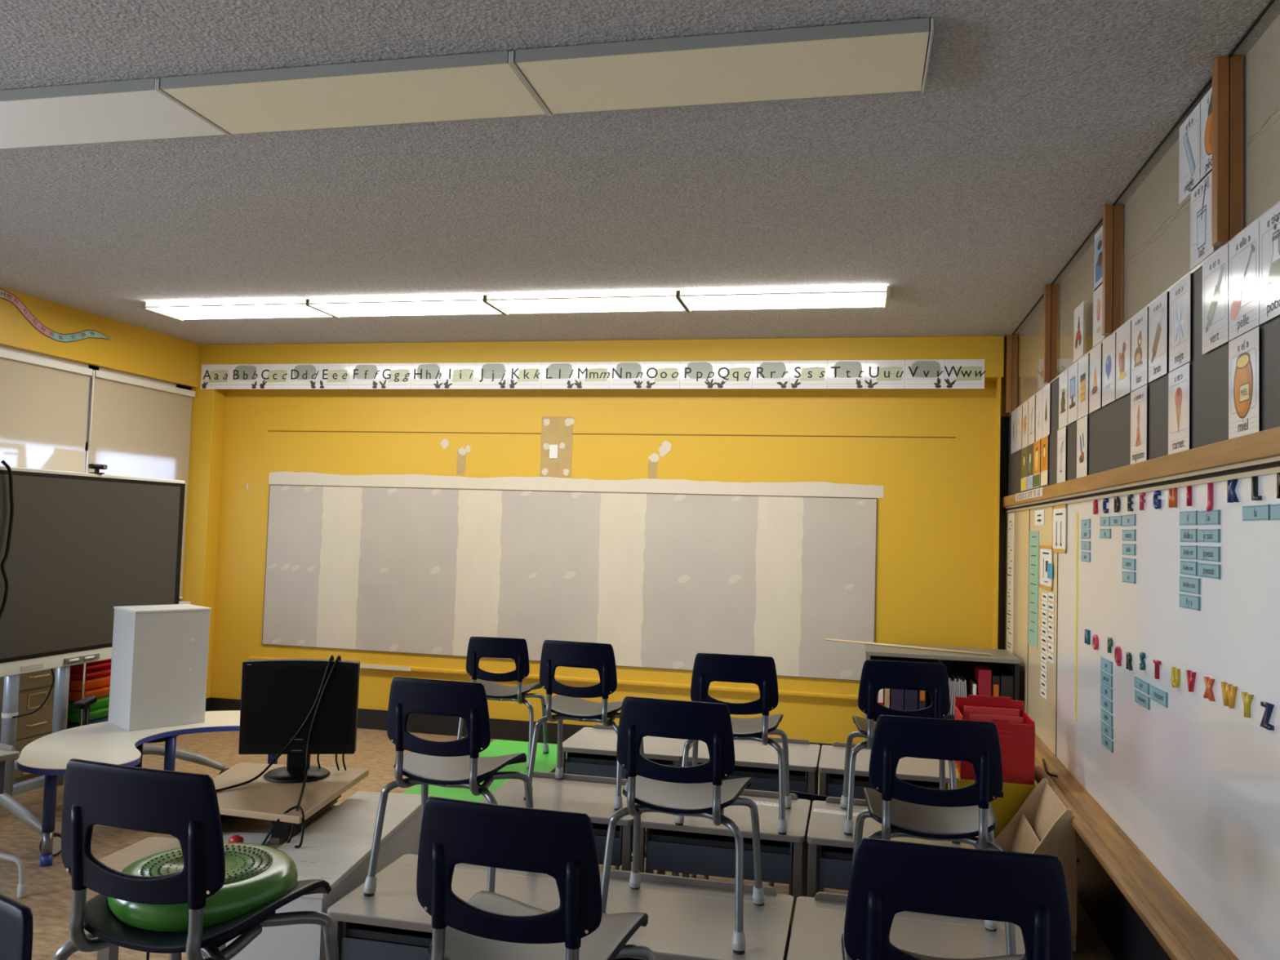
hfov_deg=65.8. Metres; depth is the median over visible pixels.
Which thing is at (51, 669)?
cable
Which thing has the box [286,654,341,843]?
cable
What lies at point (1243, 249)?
picture card
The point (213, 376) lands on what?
card
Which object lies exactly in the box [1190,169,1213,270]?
picture card
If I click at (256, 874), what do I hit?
cushion
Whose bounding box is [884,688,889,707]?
book
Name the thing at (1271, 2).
trim
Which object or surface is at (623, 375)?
card
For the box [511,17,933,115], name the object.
ceiling light
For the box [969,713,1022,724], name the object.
folder
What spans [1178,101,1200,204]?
picture card
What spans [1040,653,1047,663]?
card
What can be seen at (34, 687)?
filing cabinet
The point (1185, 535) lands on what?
card
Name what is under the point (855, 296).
ceiling light
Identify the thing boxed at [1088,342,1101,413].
picture card
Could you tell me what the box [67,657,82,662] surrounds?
stylus pen
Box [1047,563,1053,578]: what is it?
tag
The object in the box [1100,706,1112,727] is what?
card
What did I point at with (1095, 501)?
magnetic letter
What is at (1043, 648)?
card
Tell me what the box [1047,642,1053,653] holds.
card
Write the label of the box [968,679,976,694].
binder
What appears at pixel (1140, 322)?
picture card
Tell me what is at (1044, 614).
card
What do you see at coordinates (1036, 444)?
poster
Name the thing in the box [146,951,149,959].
cable
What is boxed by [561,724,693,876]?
student desk
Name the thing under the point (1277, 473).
magnetic letter
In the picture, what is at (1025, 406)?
picture card
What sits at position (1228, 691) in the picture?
magnetic letter
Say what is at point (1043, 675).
card
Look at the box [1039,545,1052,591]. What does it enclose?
sheet
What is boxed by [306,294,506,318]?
ceiling light
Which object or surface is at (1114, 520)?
card
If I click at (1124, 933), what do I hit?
trim
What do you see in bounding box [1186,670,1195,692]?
magnetic letter
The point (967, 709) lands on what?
folder
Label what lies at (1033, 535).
poster
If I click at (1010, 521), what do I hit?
print
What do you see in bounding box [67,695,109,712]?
tray
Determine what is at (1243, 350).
picture card
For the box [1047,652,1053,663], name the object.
card
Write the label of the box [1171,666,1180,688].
magnetic letter
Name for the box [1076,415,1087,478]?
picture card
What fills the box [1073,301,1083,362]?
picture card
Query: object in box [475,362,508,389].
card
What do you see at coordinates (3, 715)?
cable tie
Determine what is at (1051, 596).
card
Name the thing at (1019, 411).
picture card
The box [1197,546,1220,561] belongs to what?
card
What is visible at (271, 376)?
card
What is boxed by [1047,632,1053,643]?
card
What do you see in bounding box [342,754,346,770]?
cable
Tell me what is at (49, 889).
floor
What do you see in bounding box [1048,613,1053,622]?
card
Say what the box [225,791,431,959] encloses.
student desk
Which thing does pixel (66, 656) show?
tray
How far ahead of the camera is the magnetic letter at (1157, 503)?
3.46 m
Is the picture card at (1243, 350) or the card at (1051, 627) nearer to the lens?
the picture card at (1243, 350)
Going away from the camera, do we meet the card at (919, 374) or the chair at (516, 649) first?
the chair at (516, 649)
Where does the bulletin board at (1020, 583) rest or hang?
attached to the wall
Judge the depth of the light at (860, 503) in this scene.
7.23 m
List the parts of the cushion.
panel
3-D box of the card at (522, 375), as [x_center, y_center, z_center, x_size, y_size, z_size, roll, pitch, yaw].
[-0.894,-0.810,7.680,0.270,0.208,0.003,1,-3,12]
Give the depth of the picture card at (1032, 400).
6.01 m
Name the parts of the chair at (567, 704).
post, leg, leg, backrest, seat, leg, post, leg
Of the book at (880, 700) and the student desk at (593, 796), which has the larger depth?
the book at (880, 700)
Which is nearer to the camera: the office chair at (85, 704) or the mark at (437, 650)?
the office chair at (85, 704)
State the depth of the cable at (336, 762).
3.66 m
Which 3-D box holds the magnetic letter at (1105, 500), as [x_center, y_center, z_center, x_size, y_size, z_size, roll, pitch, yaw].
[1.972,0.109,4.191,0.012,0.065,0.055,1,-3,12]
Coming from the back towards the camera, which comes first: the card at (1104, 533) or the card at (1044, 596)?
the card at (1044, 596)
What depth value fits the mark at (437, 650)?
7.87 m
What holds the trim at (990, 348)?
attached to the wall at (935, 514)
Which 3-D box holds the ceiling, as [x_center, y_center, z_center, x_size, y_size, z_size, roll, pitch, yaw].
[-1.486,-1.369,3.169,7.117,0.100,10.800,1,-3,12]
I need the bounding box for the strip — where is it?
[360,663,410,671]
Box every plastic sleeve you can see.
[947,674,951,687]
[947,679,952,715]
[949,675,954,715]
[951,673,956,715]
[954,680,958,714]
[955,673,959,697]
[957,674,962,697]
[960,675,966,697]
[960,676,964,697]
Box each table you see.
[17,710,278,866]
[401,739,567,802]
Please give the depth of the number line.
6.74 m
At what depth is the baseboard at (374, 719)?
7.82 m
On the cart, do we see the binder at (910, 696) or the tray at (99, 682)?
the tray at (99, 682)
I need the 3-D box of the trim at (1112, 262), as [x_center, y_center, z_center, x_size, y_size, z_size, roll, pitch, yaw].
[1.997,-0.888,4.184,0.068,0.548,0.046,1,-3,12]
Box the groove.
[267,430,955,438]
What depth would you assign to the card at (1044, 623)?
5.51 m
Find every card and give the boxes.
[200,364,230,389]
[229,364,259,389]
[258,364,288,389]
[288,364,319,389]
[318,363,349,389]
[348,363,380,389]
[379,363,411,389]
[410,363,443,389]
[442,362,475,389]
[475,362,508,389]
[507,362,542,389]
[541,361,575,388]
[573,361,609,388]
[608,361,644,388]
[644,361,679,388]
[680,360,715,388]
[715,360,752,388]
[752,360,790,388]
[789,360,827,388]
[826,360,866,388]
[864,360,904,388]
[904,359,944,388]
[944,359,986,388]
[1010,409,1016,453]
[1016,404,1022,451]
[1022,400,1028,448]
[1028,395,1035,444]
[1035,388,1042,441]
[1040,635,1047,645]
[1040,644,1047,654]
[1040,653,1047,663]
[1040,662,1047,672]
[1040,670,1046,681]
[1040,679,1046,690]
[1040,688,1046,699]
[1041,591,1047,600]
[1041,600,1047,609]
[1041,609,1047,618]
[1041,617,1047,627]
[1041,626,1047,636]
[1042,382,1049,437]
[1047,602,1053,612]
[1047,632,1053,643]
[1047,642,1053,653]
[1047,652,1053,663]
[1048,592,1054,601]
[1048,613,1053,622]
[1048,622,1053,632]
[1057,426,1066,483]
[1058,368,1067,429]
[1067,361,1077,424]
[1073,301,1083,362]
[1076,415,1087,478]
[1077,352,1088,419]
[1080,518,1090,528]
[1080,528,1090,538]
[1080,540,1090,550]
[1080,551,1090,562]
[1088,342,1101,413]
[1093,225,1102,291]
[1093,284,1104,346]
[1099,516,1110,525]
[1099,528,1111,538]
[1100,656,1112,674]
[1100,669,1112,688]
[1100,682,1112,700]
[1100,693,1112,713]
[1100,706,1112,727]
[1101,720,1113,739]
[1101,732,1113,752]
[1102,332,1115,406]
[1110,515,1121,525]
[1115,320,1130,399]
[1121,513,1136,526]
[1121,529,1136,541]
[1121,543,1136,555]
[1121,557,1136,570]
[1121,570,1136,583]
[1130,306,1147,391]
[1130,384,1146,464]
[1133,675,1150,695]
[1134,688,1150,710]
[1148,290,1167,382]
[1150,684,1168,707]
[1168,272,1190,372]
[1168,362,1189,454]
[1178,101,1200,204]
[1178,593,1200,610]
[1179,510,1198,525]
[1179,528,1197,542]
[1179,545,1198,559]
[1179,560,1197,576]
[1179,576,1200,595]
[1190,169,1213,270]
[1197,509,1220,525]
[1197,528,1220,542]
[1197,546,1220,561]
[1198,562,1221,579]
[1200,86,1212,182]
[1202,243,1228,354]
[1228,218,1258,341]
[1228,326,1258,439]
[1242,504,1270,521]
[1259,202,1279,324]
[1270,503,1279,520]
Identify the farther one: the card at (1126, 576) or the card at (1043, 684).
the card at (1043, 684)
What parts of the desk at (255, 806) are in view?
leg, leg, rail, lift frame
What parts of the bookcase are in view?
panel, shelf, panel, panel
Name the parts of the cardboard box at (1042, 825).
panel, tier panel, tier panel, panel, panel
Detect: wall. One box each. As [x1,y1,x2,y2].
[0,287,199,387]
[209,380,995,743]
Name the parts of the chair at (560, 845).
post, backrest, seat, post, leg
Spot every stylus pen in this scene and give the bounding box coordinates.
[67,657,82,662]
[84,655,97,659]
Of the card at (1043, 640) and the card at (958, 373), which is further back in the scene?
the card at (958, 373)
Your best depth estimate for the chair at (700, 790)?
2.56 m
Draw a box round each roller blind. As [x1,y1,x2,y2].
[0,349,93,472]
[88,369,195,599]
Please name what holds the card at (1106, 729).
attached to the whiteboard at (1193, 782)
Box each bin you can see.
[948,766,1037,839]
[954,694,1035,784]
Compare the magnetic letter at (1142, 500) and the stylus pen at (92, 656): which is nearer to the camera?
the magnetic letter at (1142, 500)
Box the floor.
[0,728,1115,959]
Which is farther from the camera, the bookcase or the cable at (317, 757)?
the bookcase
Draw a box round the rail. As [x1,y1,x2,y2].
[1001,426,1279,512]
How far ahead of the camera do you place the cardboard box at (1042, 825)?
4.25 m
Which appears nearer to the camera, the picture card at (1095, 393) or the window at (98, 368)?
the picture card at (1095, 393)
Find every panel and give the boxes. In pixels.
[262,484,877,680]
[539,416,574,477]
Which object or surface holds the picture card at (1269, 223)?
attached to the tackboard
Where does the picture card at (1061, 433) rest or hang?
attached to the tackboard
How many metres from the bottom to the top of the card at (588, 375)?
0.208 m
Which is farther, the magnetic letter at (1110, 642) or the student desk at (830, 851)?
the magnetic letter at (1110, 642)
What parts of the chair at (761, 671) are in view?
leg, leg, backrest, seat, leg, post, leg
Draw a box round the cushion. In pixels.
[107,842,297,932]
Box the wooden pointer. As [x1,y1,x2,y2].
[825,638,991,655]
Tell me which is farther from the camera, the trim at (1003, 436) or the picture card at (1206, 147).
the trim at (1003, 436)
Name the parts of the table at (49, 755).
leg, leg, leg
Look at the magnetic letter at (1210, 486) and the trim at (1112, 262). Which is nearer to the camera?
the magnetic letter at (1210, 486)
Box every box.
[107,604,211,731]
[994,777,1080,951]
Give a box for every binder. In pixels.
[889,688,903,710]
[903,689,917,711]
[917,690,925,710]
[968,679,976,694]
[973,664,991,696]
[991,671,999,696]
[995,670,1013,700]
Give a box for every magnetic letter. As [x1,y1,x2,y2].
[1084,629,1090,644]
[1092,634,1098,649]
[1093,499,1097,514]
[1102,497,1108,513]
[1107,637,1113,653]
[1113,496,1120,512]
[1114,646,1121,666]
[1125,652,1133,670]
[1127,494,1133,511]
[1139,493,1145,510]
[1139,652,1145,670]
[1152,490,1160,509]
[1153,659,1161,679]
[1168,488,1177,507]
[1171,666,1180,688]
[1186,485,1191,506]
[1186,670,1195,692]
[1203,675,1215,701]
[1205,483,1213,511]
[1221,681,1237,708]
[1226,479,1239,502]
[1240,691,1253,717]
[1251,476,1262,500]
[1260,701,1274,730]
[1276,472,1279,498]
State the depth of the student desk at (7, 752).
4.29 m
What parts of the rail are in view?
lettered strip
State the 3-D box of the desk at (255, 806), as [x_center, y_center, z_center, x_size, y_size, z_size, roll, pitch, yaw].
[-1.337,1.431,3.299,0.594,0.742,0.940,1,-3,12]
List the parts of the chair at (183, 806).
leg, post, backrest, leg, seat, leg, post, leg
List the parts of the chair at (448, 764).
post, leg, leg, backrest, seat, leg, post, leg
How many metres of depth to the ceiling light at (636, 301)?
6.14 m
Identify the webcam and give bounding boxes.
[88,463,107,474]
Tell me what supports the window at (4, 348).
in the wall
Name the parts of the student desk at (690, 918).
leg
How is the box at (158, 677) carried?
on the table at (49, 755)
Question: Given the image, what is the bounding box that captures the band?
[268,471,883,497]
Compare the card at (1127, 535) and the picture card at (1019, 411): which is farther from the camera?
the picture card at (1019, 411)
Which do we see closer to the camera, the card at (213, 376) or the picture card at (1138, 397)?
the picture card at (1138, 397)
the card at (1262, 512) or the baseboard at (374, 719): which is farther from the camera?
the baseboard at (374, 719)
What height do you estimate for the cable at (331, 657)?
0.439 m
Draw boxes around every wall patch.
[440,438,471,475]
[648,440,671,479]
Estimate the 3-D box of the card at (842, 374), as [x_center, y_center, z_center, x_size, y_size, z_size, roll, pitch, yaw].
[1.493,-0.763,7.154,0.270,0.208,0.003,1,-3,12]
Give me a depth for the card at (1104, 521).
4.21 m
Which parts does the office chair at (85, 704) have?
armrest, arm post, seat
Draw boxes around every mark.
[430,565,440,574]
[431,645,443,653]
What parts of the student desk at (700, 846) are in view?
leg, leg, inside shadow panel, name strip, leg, leg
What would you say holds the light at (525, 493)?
attached to the panel at (663, 580)
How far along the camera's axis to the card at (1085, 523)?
4.56 m
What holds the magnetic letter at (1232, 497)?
attached to the whiteboard at (1193, 782)
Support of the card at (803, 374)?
attached to the wall at (935, 514)
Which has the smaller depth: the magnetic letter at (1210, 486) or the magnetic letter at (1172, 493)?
the magnetic letter at (1210, 486)
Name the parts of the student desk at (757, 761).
leg, inside shadow panel, leg, leg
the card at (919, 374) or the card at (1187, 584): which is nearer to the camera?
the card at (1187, 584)
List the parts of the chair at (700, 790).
post, leg, leg, backrest, seat, leg, post, leg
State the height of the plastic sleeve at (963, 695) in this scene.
0.210 m
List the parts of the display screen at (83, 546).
control panel, white frame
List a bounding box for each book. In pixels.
[876,688,884,706]
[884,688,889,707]
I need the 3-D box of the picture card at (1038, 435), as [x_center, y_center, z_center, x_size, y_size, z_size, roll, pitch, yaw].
[2.327,-0.376,5.771,0.002,0.285,0.216,1,-3,12]
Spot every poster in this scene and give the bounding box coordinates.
[1021,445,1026,491]
[1026,442,1033,489]
[1027,530,1039,648]
[1033,439,1039,488]
[1040,435,1048,486]
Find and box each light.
[0,78,228,149]
[142,298,337,320]
[156,50,549,135]
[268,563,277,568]
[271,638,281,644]
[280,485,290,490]
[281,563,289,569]
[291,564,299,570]
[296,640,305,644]
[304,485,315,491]
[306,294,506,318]
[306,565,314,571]
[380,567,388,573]
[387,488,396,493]
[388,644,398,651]
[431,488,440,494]
[484,290,688,315]
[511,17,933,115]
[520,491,531,495]
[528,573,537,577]
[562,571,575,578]
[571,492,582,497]
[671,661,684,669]
[672,494,685,500]
[676,285,890,311]
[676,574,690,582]
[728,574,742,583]
[730,495,742,501]
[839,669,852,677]
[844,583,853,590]
[856,499,866,505]
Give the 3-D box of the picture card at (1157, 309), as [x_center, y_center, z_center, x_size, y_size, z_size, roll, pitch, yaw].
[1.829,-0.502,3.498,0.002,0.285,0.216,1,-3,12]
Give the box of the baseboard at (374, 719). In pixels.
[204,697,832,762]
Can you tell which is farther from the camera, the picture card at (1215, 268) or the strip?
the strip
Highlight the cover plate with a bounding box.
[549,444,558,458]
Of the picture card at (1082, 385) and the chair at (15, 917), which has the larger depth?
the picture card at (1082, 385)
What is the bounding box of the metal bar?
[1042,758,1057,777]
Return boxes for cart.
[66,658,111,728]
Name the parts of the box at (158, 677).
lid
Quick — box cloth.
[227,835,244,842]
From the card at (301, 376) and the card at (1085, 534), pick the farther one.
the card at (301, 376)
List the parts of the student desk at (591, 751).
leg, inside shadow panel, leg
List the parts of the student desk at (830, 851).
leg, leg, name strip, inside shadow panel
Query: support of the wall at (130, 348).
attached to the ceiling
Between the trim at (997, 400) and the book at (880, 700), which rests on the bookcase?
the book at (880, 700)
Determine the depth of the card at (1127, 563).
3.82 m
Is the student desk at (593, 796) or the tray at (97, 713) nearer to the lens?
the student desk at (593, 796)
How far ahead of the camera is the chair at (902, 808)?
2.40 m
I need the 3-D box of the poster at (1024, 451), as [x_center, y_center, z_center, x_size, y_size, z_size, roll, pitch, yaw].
[2.428,-0.069,6.259,0.002,0.276,0.210,1,-3,12]
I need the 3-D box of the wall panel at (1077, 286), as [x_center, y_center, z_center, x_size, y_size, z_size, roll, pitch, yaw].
[2.168,-0.852,4.843,0.056,0.549,1.377,1,-3,12]
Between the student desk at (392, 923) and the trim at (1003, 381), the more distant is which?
the trim at (1003, 381)
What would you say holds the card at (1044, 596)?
attached to the bulletin board at (1041, 710)
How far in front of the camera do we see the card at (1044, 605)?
5.52 m
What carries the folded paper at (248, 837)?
on the desk at (255, 806)
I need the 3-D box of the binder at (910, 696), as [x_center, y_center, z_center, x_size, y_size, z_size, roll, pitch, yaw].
[1.736,1.338,6.353,0.078,0.270,0.240,1,-3,12]
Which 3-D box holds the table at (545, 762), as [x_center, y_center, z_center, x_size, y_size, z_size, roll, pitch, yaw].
[-0.673,1.628,4.671,0.485,0.522,1.200,1,-3,12]
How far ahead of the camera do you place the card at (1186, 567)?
3.13 m
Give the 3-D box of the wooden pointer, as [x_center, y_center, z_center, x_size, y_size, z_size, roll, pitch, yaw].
[1.753,1.103,6.550,1.111,0.015,0.016,0,-3,33]
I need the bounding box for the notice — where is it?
[1034,509,1044,525]
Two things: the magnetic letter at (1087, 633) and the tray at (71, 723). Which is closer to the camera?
the magnetic letter at (1087, 633)
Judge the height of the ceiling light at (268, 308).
0.050 m
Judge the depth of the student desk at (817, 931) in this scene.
2.62 m
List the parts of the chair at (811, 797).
leg, leg, backrest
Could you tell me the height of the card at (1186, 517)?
0.045 m
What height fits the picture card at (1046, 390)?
0.285 m
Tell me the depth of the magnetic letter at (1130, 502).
3.81 m
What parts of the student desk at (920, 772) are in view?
leg, leg, inside shadow panel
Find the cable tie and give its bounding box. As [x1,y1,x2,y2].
[0,711,17,718]
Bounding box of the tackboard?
[1006,200,1279,496]
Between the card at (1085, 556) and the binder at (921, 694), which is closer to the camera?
the card at (1085, 556)
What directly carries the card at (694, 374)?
attached to the wall at (935, 514)
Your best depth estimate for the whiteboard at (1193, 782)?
3.12 m
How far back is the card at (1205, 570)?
2.94 m
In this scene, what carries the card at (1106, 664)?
attached to the whiteboard at (1193, 782)
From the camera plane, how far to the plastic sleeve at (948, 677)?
6.20 m
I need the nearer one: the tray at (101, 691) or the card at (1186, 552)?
the card at (1186, 552)
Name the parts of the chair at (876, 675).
leg, leg, seat, post, backrest, leg, leg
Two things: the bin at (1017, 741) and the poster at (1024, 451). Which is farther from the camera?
the poster at (1024, 451)
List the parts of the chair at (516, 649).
leg, backrest, seat, leg, post, leg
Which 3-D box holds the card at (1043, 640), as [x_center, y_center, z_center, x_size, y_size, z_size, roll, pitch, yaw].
[2.251,0.894,5.511,0.002,0.040,0.180,1,-3,12]
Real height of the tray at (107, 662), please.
0.043 m
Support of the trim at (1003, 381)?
attached to the wall at (935, 514)
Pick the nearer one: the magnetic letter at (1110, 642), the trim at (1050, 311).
the magnetic letter at (1110, 642)
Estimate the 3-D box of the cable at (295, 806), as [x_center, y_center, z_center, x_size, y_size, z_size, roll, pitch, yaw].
[-1.128,1.104,3.113,0.140,0.138,0.075,2,-3,-8]
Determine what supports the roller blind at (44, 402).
attached to the window at (4, 348)
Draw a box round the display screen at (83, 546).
[0,466,229,857]
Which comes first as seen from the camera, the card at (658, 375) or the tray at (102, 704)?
the tray at (102, 704)
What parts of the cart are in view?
frame post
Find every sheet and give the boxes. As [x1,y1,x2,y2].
[1004,511,1015,653]
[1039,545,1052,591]
[1052,503,1066,553]
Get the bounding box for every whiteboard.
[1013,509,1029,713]
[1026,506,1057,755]
[1055,473,1279,959]
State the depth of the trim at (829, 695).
7.47 m
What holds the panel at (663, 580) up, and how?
attached to the wall at (935, 514)
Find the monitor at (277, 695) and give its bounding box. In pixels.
[238,658,359,783]
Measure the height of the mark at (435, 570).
0.072 m
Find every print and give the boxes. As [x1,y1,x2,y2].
[1007,520,1012,648]
[1030,536,1036,632]
[1042,551,1048,582]
[1055,512,1062,546]
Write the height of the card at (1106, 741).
0.045 m
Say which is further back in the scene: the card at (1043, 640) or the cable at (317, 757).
the card at (1043, 640)
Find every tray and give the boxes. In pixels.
[63,653,99,664]
[66,715,108,728]
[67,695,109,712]
[67,706,108,723]
[68,684,110,701]
[69,674,111,690]
[70,660,111,672]
[70,667,111,679]
[75,658,111,665]
[1034,733,1239,959]
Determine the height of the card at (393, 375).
0.208 m
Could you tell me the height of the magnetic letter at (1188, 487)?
0.064 m
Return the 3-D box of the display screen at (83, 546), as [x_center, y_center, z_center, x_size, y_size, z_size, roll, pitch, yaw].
[-3.210,0.911,5.761,1.205,1.905,1.725,1,-3,12]
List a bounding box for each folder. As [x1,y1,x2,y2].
[964,706,1019,720]
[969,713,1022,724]
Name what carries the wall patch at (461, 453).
attached to the wall at (935, 514)
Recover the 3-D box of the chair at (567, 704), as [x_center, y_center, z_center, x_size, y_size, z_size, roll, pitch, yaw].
[-0.200,0.929,3.912,0.397,0.612,0.368,1,-3,16]
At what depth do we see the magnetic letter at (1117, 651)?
3.92 m
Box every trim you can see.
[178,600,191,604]
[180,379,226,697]
[198,335,1004,382]
[248,656,857,700]
[992,377,1000,648]
[997,416,1007,649]
[1000,338,1009,416]
[1005,333,1017,413]
[1012,0,1275,335]
[1034,775,1171,959]
[1043,284,1057,382]
[1102,204,1122,335]
[1211,54,1243,245]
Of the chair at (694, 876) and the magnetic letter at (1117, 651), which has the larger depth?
the chair at (694, 876)
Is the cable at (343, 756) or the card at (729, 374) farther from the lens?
the card at (729, 374)
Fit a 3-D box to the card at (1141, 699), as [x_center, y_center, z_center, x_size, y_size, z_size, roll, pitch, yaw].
[1.836,0.802,3.617,0.004,0.045,0.190,1,-3,12]
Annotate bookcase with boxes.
[863,642,1020,742]
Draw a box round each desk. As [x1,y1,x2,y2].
[0,742,27,898]
[97,762,368,959]
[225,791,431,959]
[327,853,559,959]
[478,770,653,873]
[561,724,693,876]
[600,869,794,959]
[639,789,810,920]
[682,737,820,877]
[786,891,1024,959]
[806,796,978,897]
[817,742,958,891]
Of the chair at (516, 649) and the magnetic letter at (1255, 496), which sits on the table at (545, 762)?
the chair at (516, 649)
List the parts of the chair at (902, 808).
leg, post, leg, seat, backrest, leg, post, leg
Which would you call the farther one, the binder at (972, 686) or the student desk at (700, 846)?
the binder at (972, 686)
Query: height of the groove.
0.008 m
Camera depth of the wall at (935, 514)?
7.54 m
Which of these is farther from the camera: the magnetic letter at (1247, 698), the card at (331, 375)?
the card at (331, 375)
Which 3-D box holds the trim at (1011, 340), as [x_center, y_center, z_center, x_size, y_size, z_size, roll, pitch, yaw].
[2.589,-0.739,6.889,0.068,0.548,0.046,1,-3,12]
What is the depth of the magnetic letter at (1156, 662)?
3.43 m
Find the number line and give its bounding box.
[0,288,110,342]
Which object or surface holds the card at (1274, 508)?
attached to the whiteboard at (1193, 782)
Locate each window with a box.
[0,345,93,472]
[93,365,191,600]
[1017,284,1059,406]
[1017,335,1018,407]
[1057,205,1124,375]
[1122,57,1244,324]
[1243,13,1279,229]
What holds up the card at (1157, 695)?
attached to the whiteboard at (1193, 782)
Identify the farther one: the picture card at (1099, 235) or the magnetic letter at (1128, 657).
the picture card at (1099, 235)
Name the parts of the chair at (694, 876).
seat, backrest, leg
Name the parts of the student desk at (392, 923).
leg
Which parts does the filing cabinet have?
drawer, handle, label frame, handle, drawer, drawer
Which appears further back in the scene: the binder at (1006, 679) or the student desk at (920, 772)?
the binder at (1006, 679)
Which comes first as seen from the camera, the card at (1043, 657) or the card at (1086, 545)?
the card at (1086, 545)
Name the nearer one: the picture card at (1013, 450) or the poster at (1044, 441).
the poster at (1044, 441)
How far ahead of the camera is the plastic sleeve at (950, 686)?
6.20 m
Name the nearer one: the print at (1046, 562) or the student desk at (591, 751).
the student desk at (591, 751)
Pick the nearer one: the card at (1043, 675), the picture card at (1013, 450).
the card at (1043, 675)
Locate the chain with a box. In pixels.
[86,370,94,473]
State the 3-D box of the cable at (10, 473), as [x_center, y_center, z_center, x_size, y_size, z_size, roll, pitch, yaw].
[-3.355,0.316,5.224,0.033,0.839,0.085,1,-3,12]
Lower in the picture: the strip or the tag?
the strip
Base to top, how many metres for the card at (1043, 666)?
0.040 m
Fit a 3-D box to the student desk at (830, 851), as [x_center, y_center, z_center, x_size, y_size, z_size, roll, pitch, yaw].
[0.916,1.559,3.583,0.606,0.650,0.490,1,-3,12]
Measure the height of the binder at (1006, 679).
0.265 m
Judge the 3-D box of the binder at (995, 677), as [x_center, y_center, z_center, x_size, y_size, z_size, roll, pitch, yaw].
[2.231,1.352,6.243,0.043,0.260,0.242,1,-3,12]
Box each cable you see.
[0,460,13,618]
[12,668,54,718]
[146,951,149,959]
[215,654,333,791]
[261,805,304,848]
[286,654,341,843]
[316,754,320,768]
[335,754,339,770]
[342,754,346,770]
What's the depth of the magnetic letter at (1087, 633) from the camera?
4.45 m
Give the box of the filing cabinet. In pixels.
[0,668,70,783]
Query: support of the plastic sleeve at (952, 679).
on the bookcase
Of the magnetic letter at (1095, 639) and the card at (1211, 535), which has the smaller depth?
the card at (1211, 535)
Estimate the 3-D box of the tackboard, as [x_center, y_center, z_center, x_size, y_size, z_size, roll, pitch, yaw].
[1.613,-0.421,2.402,0.044,0.581,10.530,1,-3,12]
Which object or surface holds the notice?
attached to the bulletin board at (1041, 710)
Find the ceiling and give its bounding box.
[0,0,1279,345]
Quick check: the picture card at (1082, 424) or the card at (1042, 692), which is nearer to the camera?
the picture card at (1082, 424)
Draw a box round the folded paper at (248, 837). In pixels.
[222,831,271,844]
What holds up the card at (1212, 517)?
attached to the whiteboard at (1193, 782)
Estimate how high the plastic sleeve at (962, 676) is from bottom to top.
0.221 m
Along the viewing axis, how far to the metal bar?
4.80 m
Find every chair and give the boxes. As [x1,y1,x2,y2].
[0,893,32,959]
[53,758,338,959]
[73,696,179,767]
[363,676,533,897]
[416,795,656,959]
[457,636,549,768]
[523,640,644,810]
[600,696,764,955]
[614,764,709,879]
[675,653,791,835]
[768,790,829,896]
[840,659,960,844]
[840,837,1072,959]
[852,715,1016,955]
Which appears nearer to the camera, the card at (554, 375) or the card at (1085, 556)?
the card at (1085, 556)
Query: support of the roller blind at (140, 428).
attached to the window at (98, 368)
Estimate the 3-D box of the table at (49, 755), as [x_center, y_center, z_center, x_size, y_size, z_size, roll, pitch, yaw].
[-2.522,1.593,5.193,0.951,0.530,1.553,0,-3,32]
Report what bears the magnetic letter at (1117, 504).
attached to the whiteboard at (1193, 782)
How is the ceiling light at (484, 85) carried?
attached to the ceiling
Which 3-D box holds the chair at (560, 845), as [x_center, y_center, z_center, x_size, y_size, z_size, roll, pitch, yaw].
[-0.175,0.822,1.698,0.397,0.612,0.368,1,-3,15]
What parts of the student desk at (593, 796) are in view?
inside shadow panel, leg, leg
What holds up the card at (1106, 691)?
attached to the whiteboard at (1193, 782)
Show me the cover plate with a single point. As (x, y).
(553, 449)

